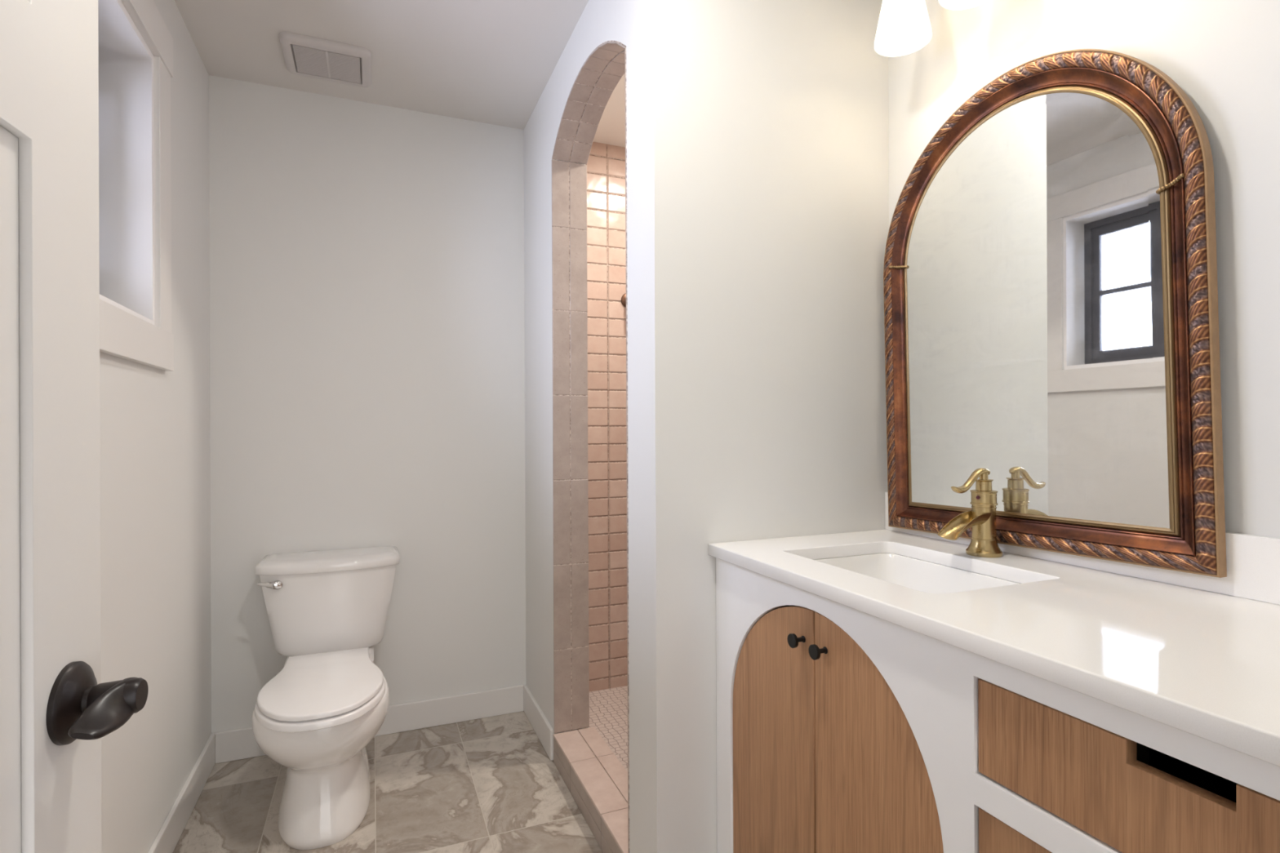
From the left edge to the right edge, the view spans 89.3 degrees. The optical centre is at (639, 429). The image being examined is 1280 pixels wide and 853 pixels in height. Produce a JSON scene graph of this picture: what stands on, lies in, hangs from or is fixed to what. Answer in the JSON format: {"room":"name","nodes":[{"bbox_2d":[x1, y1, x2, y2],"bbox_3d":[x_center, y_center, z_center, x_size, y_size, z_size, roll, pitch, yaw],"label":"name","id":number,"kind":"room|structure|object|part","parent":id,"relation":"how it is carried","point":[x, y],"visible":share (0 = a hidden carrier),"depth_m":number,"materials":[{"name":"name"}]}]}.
{"room":"bathroom","nodes":[
{"label":"bathroom","id":0,"kind":"room"},
{"bbox_2d":[99,0,211,852],"bbox_3d":[-1.096,-0.038,1.009,0.190,2.440,2.902,0,0,-22],"label":"wall","id":1,"kind":"structure","parent":0,"point":[155,436],"depth_m":1.82,"materials":[{"name":"paint"}]},
{"bbox_2d":[97,0,173,371],"bbox_3d":[-1.196,-0.627,1.303,0.191,0.928,1.015,0,0,-22],"label":"window","id":2,"kind":"structure","parent":1,"relation":"in","point":[135,42],"depth_m":1.67,"materials":[{"name":"paint"}]},
{"bbox_3d":[-1.120,-1.037,1.335,0.022,0.108,1.015,0,0,-22],"label":"head casing","id":3,"kind":"part","parent":2,"relation":"part of","materials":[{"name":"paint"}]},
{"bbox_3d":[-1.291,-0.624,1.748,0.018,0.717,0.100,0,0,-22],"label":"casing","id":4,"kind":"part","parent":2,"relation":"part of","materials":[{"name":"paint"}]},
{"bbox_2d":[147,733,215,852],"bbox_3d":[-1.001,1.127,1.057,0.013,0.108,2.682,0,0,-22],"label":"baseboard","id":5,"kind":"structure","parent":1,"relation":"attached to","point":[166,840],"depth_m":1.94,"materials":[{"name":"paint"}]},
{"bbox_2d":[174,0,625,146],"bbox_3d":[0.000,-1.293,1.464,2.573,0.060,2.902,0,0,-22],"label":"ceiling","id":6,"kind":"structure","parent":0,"point":[486,61],"depth_m":2.13,"materials":[{"name":"paint"}]},
{"bbox_2d":[279,31,371,87],"bbox_3d":[-1.060,-1.248,2.200,0.271,0.021,0.240,0,0,-22],"label":"ceiling vent","id":7,"kind":"object","parent":6,"relation":"in","point":[304,55],"visible":1,"depth_m":2.17,"materials":[{"name":"plastic"}]},
{"bbox_2d":[292,44,360,83],"bbox_3d":[-1.060,-1.242,2.200,0.199,0.008,0.172,0,0,-22],"label":"grille","id":8,"kind":"object","parent":7,"relation":"attached to","point":[308,60],"depth_m":2.20,"materials":[{"name":"plastic"}]},
{"bbox_2d":[173,685,627,852],"bbox_3d":[0.011,1.192,1.464,2.573,0.090,2.902,0,0,-22],"label":"floor","id":9,"kind":"structure","parent":0,"point":[490,784],"depth_m":2.08,"materials":[{"name":"tile"}]},
{"bbox_2d":[251,546,399,849],"bbox_3d":[-1.004,0.816,2.076,0.457,0.731,0.791,0,0,-22],"label":"toilet","id":10,"kind":"object","parent":9,"relation":"on","point":[317,718],"visible":1,"depth_m":1.94,"materials":[{"name":"white ceramic"}]},
{"bbox_3d":[-1.245,0.527,2.181,0.076,0.033,0.032,0,0,-22],"label":"flush lever","id":11,"kind":"part","parent":10,"relation":"part of","materials":[{"name":"silver metal"}]},
{"bbox_3d":[-0.954,0.785,1.954,0.344,0.022,0.526,0,0,-22],"label":"seat","id":12,"kind":"part","parent":10,"relation":"part of","materials":[{"name":"white plastic"}]},
{"bbox_3d":[-0.955,0.762,1.956,0.334,0.016,0.522,0,0,-22],"label":"lid","id":13,"kind":"part","parent":10,"relation":"part of","materials":[{"name":"white plastic"}]},
{"bbox_3d":[-0.986,0.991,2.032,0.370,0.380,0.630,0,0,-22],"label":"bowl","id":14,"kind":"part","parent":10,"relation":"part of","materials":[{"name":"white ceramic"}]},
{"bbox_3d":[-1.112,0.645,2.335,0.434,0.302,0.216,0,0,-22],"label":"tank","id":15,"kind":"part","parent":10,"relation":"part of","materials":[{"name":"white ceramic"}]},
{"bbox_3d":[-1.112,0.471,2.332,0.457,0.041,0.237,0,0,-22],"label":"tank lid","id":16,"kind":"part","parent":10,"relation":"part of","materials":[{"name":"white ceramic"}]},
{"bbox_2d":[715,558,1279,852],"bbox_3d":[0.664,0.734,1.010,0.552,0.880,1.317,0,0,-22],"label":"vanity cabinet","id":17,"kind":"object","parent":9,"relation":"on","point":[841,728],"visible":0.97,"depth_m":0.95,"materials":[{"name":"paint"}]},
{"bbox_3d":[0.274,0.704,1.331,0.019,0.737,0.290,0,0,-22],"label":"door","id":18,"kind":"part","parent":17,"relation":"part of","materials":[{"name":"brown wood"}]},
{"bbox_3d":[0.295,0.395,1.214,0.028,0.026,0.026,0,0,-22],"label":"knob","id":19,"kind":"part","parent":17,"relation":"part of","materials":[{"name":"black metal"}]},
{"bbox_3d":[0.320,0.396,1.155,0.028,0.026,0.026,0,0,-22],"label":"knob","id":20,"kind":"part","parent":17,"relation":"part of","materials":[{"name":"black metal"}]},
{"bbox_3d":[0.386,0.704,1.058,0.019,0.737,0.290,0,0,-22],"label":"door","id":21,"kind":"part","parent":17,"relation":"part of","materials":[{"name":"brown wood"}]},
{"bbox_2d":[707,529,1279,767],"bbox_3d":[0.665,0.279,1.012,0.550,0.028,1.318,0,0,-22],"label":"countertop","id":22,"kind":"structure","parent":17,"relation":"on","point":[1202,664],"depth_m":0.88,"materials":[{"name":"white stone"}]},
{"bbox_2d":[814,553,1020,593],"bbox_3d":[0.533,0.359,1.290,0.345,0.132,0.461,0,0,-22],"label":"sink","id":23,"kind":"object","parent":22,"relation":"in","point":[918,575],"visible":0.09,"depth_m":1.45,"materials":[{"name":"white ceramic"}]},
{"bbox_2d":[937,467,1002,557],"bbox_3d":[0.694,0.173,1.355,0.140,0.184,0.069,0,0,-22],"label":"faucet","id":24,"kind":"object","parent":22,"relation":"on","point":[981,518],"visible":1,"depth_m":1.35,"materials":[{"name":"gold metal"}]},
{"bbox_3d":[0.677,0.200,1.348,0.103,0.054,0.050,0,0,-22],"label":"spout","id":25,"kind":"part","parent":24,"relation":"part of","materials":[{"name":"gold metal"}]},
{"bbox_3d":[0.693,0.107,1.354,0.103,0.051,0.022,0,0,-22],"label":"handle","id":26,"kind":"part","parent":24,"relation":"part of","materials":[{"name":"gold metal"}]},
{"bbox_3d":[0.551,0.636,0.657,0.019,0.259,0.464,0,0,-22],"label":"drawer","id":27,"kind":"part","parent":17,"relation":"part of","materials":[{"name":"brown wood"}]},
{"bbox_3d":[0.550,0.397,0.657,0.019,0.125,0.464,0,0,-22],"label":"drawer","id":28,"kind":"part","parent":17,"relation":"part of","materials":[{"name":"brown wood"}]},
{"bbox_2d":[208,75,627,733],"bbox_3d":[-0.441,-0.041,2.795,2.383,2.440,0.100,0,0,-22],"label":"wall","id":29,"kind":"structure","parent":0,"point":[367,308],"depth_m":2.53,"materials":[{"name":"paint"}]},
{"bbox_2d":[215,684,523,764],"bbox_3d":[-0.996,1.127,2.503,1.098,0.108,0.013,0,0,-22],"label":"baseboard","id":30,"kind":"structure","parent":29,"relation":"attached to","point":[237,744],"depth_m":2.56,"materials":[{"name":"paint"}]},
{"bbox_2d":[621,293,626,307],"bbox_3d":[-0.040,-0.562,2.872,0.068,0.100,0.066,0,0,-22],"label":"shower valve","id":31,"kind":"object","parent":29,"relation":"attached to","point":[624,296],"visible":0.17,"depth_m":2.88,"materials":[{"name":"brown metal"}]},
{"bbox_2d":[524,0,637,852],"bbox_3d":[-0.189,-0.042,2.173,0.125,2.440,1.242,0,0,-22],"label":"wall","id":32,"kind":"structure","parent":0,"point":[600,21],"depth_m":2.37,"materials":[{"name":"paint"}]},
{"bbox_2d":[523,684,553,760],"bbox_3d":[-0.399,1.125,2.511,0.013,0.108,0.453,0,0,-22],"label":"baseboard","id":33,"kind":"structure","parent":32,"relation":"attached to","point":[539,722],"depth_m":2.46,"materials":[{"name":"paint"}]},
{"bbox_2d":[551,40,629,852],"bbox_3d":[-0.111,-0.011,1.986,0.130,2.178,0.729,0,0,-22],"label":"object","id":34,"kind":"structure","parent":32,"relation":"attached to","point":[597,79],"depth_m":2.31,"materials":[{"name":"beige tile"}]},
{"bbox_2d":[553,727,628,852],"bbox_3d":[-0.101,1.127,1.988,0.151,0.100,0.717,0,0,-22],"label":"shower curb","id":35,"kind":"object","parent":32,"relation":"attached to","point":[594,777],"depth_m":2.00,"materials":[{"name":"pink tile"}]},
{"bbox_2d":[634,0,888,852],"bbox_3d":[0.374,-0.045,1.670,0.784,2.440,0.118,0,0,-22],"label":"wall partition","id":36,"kind":"structure","parent":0,"point":[762,126],"depth_m":1.55,"materials":[{"name":"paint"}]},
{"bbox_2d":[888,0,1279,537],"bbox_3d":[0.965,-0.047,1.135,0.100,2.440,1.322,0,0,-22],"label":"wall","id":37,"kind":"structure","parent":0,"point":[1224,55],"depth_m":1.05,"materials":[{"name":"paint"}]},
{"bbox_2d":[874,0,990,57],"bbox_3d":[0.718,-1.029,1.325,0.201,0.264,0.540,0,0,-22],"label":"vanity light","id":38,"kind":"object","parent":37,"relation":"attached to","point":[904,26],"visible":1,"depth_m":1.47,"materials":[{"name":"white glass"}]},
{"bbox_3d":[0.607,-0.975,1.496,0.124,0.157,0.124,0,0,-22],"label":"lamp shade","id":39,"kind":"part","parent":38,"relation":"part of","materials":[{"name":"white glass"}]},
{"bbox_3d":[0.678,-0.976,1.323,0.124,0.157,0.124,0,0,-22],"label":"lamp shade","id":40,"kind":"part","parent":38,"relation":"part of","materials":[{"name":"white glass"}]},
{"bbox_2d":[883,48,1226,577],"bbox_3d":[0.778,-0.250,1.356,0.031,1.018,0.747,0,-1,-22],"label":"mirror","id":41,"kind":"object","parent":37,"relation":"attached to","point":[1051,286],"visible":0.97,"depth_m":1.25,"materials":[{"name":"brown wood"}]},
{"bbox_3d":[0.783,-0.253,1.363,0.007,0.865,0.578,0,-1,-22],"label":"glass","id":42,"kind":"part","parent":41,"relation":"part of","materials":[{"name":"white mirror"}]},
{"bbox_2d":[884,492,1279,604],"bbox_3d":[0.910,0.214,1.113,0.018,0.099,1.318,0,0,-22],"label":"backsplash","id":43,"kind":"structure","parent":37,"relation":"attached to","point":[1252,561],"depth_m":1.03,"materials":[{"name":"white stone"}]},
{"bbox_3d":[0.404,-0.045,0.124,1.908,2.440,0.120,0,0,-22],"label":"wall","id":44,"kind":"structure","parent":0,"visible":0},
{"bbox_2d":[0,0,148,852],"bbox_3d":[-0.400,0.155,0.265,0.090,2.023,0.768,0,0,-17],"label":"door","id":45,"kind":"structure","parent":44,"relation":"in","point":[56,710],"depth_m":0.55,"materials":[{"name":"paint"}]},
{"bbox_3d":[-0.419,0.349,0.266,0.001,1.167,0.535,0,0,-17],"label":"panel","id":46,"kind":"part","parent":45,"relation":"part of","materials":[{"name":"paint"}]},
{"bbox_3d":[-0.494,0.242,0.577,0.024,0.069,0.069,0,0,-17],"label":"handle","id":47,"kind":"part","parent":45,"relation":"part of","materials":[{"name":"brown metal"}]},
{"bbox_3d":[-0.462,0.243,0.563,0.039,0.032,0.075,0,0,-22],"label":"lever","id":48,"kind":"part","parent":45,"relation":"part of","materials":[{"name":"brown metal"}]}
]}

